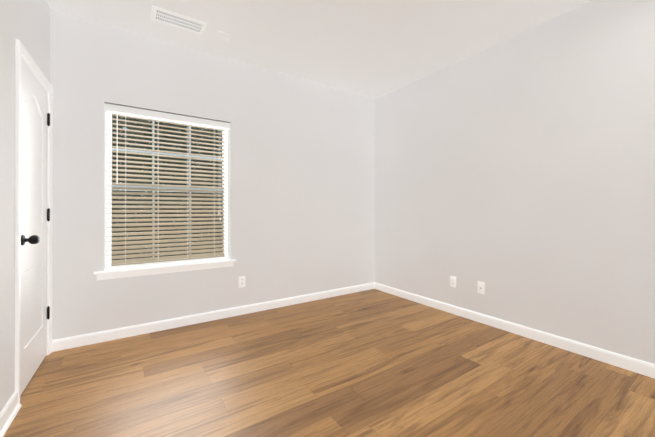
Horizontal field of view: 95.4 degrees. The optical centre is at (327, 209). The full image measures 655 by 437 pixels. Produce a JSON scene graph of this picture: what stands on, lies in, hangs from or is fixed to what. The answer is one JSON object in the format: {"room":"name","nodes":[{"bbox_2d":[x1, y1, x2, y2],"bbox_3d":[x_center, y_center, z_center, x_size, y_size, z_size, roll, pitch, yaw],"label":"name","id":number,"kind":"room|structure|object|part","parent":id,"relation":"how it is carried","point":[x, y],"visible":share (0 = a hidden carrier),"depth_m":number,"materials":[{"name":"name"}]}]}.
{"room":"empty bedroom","nodes":[
{"label":"empty bedroom","id":0,"kind":"room"},
{"bbox_2d":[0,0,49,411],"bbox_3d":[-1.057,-0.224,0.489,0.120,2.600,4.120,0,0,-32],"label":"wall","id":1,"kind":"structure","parent":0,"point":[26,23],"depth_m":1.56,"materials":[{"name":"paint"}]},
{"bbox_2d":[0,391,21,436],"bbox_3d":[-0.812,1.032,0.239,0.029,0.086,3.300,0,0,-32],"label":"baseboard","id":2,"kind":"structure","parent":1,"relation":"attached to","point":[10,410],"depth_m":1.51,"materials":[{"name":"paint"}]},
{"bbox_2d":[15,39,52,403],"bbox_3d":[-1.949,0.073,1.916,0.138,2.012,0.747,0,0,-32],"label":"door frame","id":3,"kind":"structure","parent":1,"relation":"attached to","point":[21,51],"depth_m":1.65,"materials":[{"name":"paint"}]},
{"bbox_2d":[20,59,49,395],"bbox_3d":[-1.893,0.100,1.956,0.109,1.937,0.625,0,0,-32],"label":"door","id":4,"kind":"structure","parent":1,"relation":"in","point":[33,222],"depth_m":1.92,"materials":[{"name":"paint"}]},
{"bbox_3d":[-1.744,0.178,1.754,0.074,0.062,0.062,0,0,-32],"label":"knob","id":5,"kind":"part","parent":4,"relation":"part of","materials":[{"name":"black metal"}]},
{"bbox_3d":[-2.065,0.049,2.206,0.015,1.528,0.018,0,0,-32],"label":"door hinges","id":6,"kind":"part","parent":4,"relation":"part of","materials":[{"name":"black metal"}]},
{"bbox_2d":[50,9,373,339],"bbox_3d":[-0.776,-0.219,3.246,3.545,2.600,0.160,0,0,-34],"label":"wall","id":7,"kind":"structure","parent":0,"point":[300,186],"depth_m":3.01,"materials":[{"name":"paint"}]},
{"bbox_2d":[94,258,235,279],"bbox_3d":[-1.432,0.540,2.751,1.134,0.070,0.141,0,0,-34],"label":"window sill","id":8,"kind":"structure","parent":7,"relation":"attached to","point":[115,273],"depth_m":2.67,"materials":[{"name":"paint"}]},
{"bbox_2d":[105,112,227,268],"bbox_3d":[-1.476,-0.189,2.835,1.025,1.389,0.066,0,0,-34],"label":"window","id":9,"kind":"structure","parent":7,"relation":"in","point":[140,151],"depth_m":2.76,"materials":[{"name":"plastic"}]},
{"bbox_2d":[105,103,229,268],"bbox_3d":[-1.442,-0.195,2.784,1.024,1.376,0.067,0,0,-34],"label":"window blinds","id":10,"kind":"object","parent":9,"relation":"attached to","point":[117,109],"visible":0.94,"depth_m":2.73,"materials":[{"name":"white plastic"}]},
{"bbox_2d":[52,282,375,351],"bbox_3d":[-0.733,1.038,3.167,3.290,0.086,0.014,0,0,-34],"label":"baseboard","id":11,"kind":"structure","parent":7,"relation":"attached to","point":[113,334],"depth_m":2.80,"materials":[{"name":"paint"}]},
{"bbox_2d":[238,276,244,287],"bbox_3d":[-0.881,0.746,3.073,0.070,0.115,0.007,0,0,-34],"label":"electrical outlet","id":12,"kind":"object","parent":7,"relation":"attached to","point":[241,281],"visible":1,"depth_m":3.07,"materials":[{"name":"white plastic"}]},
{"bbox_2d":[46,0,592,98],"bbox_3d":[0.367,-1.572,1.534,3.545,0.100,4.280,0,0,-34],"label":"ceiling","id":13,"kind":"structure","parent":0,"point":[373,49],"depth_m":2.52,"materials":[{"name":"paint"}]},
{"bbox_2d":[150,5,206,34],"bbox_3d":[-1.198,-1.516,2.407,0.390,0.009,0.192,0,0,-34],"label":"ceiling vent","id":14,"kind":"object","parent":13,"relation":"in","point":[166,17],"visible":1,"depth_m":2.40,"materials":[{"name":"white metal"}]},
{"bbox_2d":[215,30,231,40],"bbox_3d":[-0.912,-1.516,2.610,0.116,0.007,0.116,0,0,-34],"label":"blank plate","id":15,"kind":"object","parent":13,"relation":"attached to","point":[223,35],"visible":1,"depth_m":2.60,"materials":[{"name":"paint"}]},
{"bbox_2d":[3,289,654,436],"bbox_3d":[0.367,1.128,1.529,3.545,0.100,4.280,0,0,-34],"label":"floor","id":16,"kind":"structure","parent":0,"point":[372,363],"depth_m":1.85,"materials":[{"name":"laminate"}]},
{"bbox_2d":[374,0,654,363],"bbox_3d":[1.836,-0.220,2.415,0.120,2.600,4.120,0,0,-34],"label":"wall","id":17,"kind":"structure","parent":0,"point":[516,174],"depth_m":2.46,"materials":[{"name":"paint"}]},
{"bbox_2d":[450,276,455,287],"bbox_3d":[1.304,0.751,3.098,0.007,0.115,0.070,0,0,-34],"label":"electrical outlet","id":18,"kind":"object","parent":17,"relation":"attached to","point":[452,281],"visible":1,"depth_m":3.09,"materials":[{"name":"white plastic"}]},
{"bbox_2d":[477,281,484,294],"bbox_3d":[1.464,0.749,2.850,0.014,0.115,0.070,0,0,-34],"label":"outlet","id":19,"kind":"object","parent":17,"relation":"attached to","point":[480,287],"visible":1,"depth_m":2.85,"materials":[{"name":"white plastic"}]},
{"bbox_2d":[376,283,654,378],"bbox_3d":[1.748,1.037,2.426,0.014,0.086,4.000,0,0,-34],"label":"baseboard","id":20,"kind":"structure","parent":17,"relation":"attached to","point":[623,361],"depth_m":2.44,"materials":[{"name":"paint"}]},
{"label":"outside","id":21,"kind":"structure","parent":0,"visible":0},
{"bbox_2d":[112,113,222,259],"bbox_3d":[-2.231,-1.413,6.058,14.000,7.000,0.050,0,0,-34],"label":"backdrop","id":22,"kind":"structure","parent":21,"point":[161,136],"depth_m":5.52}
]}

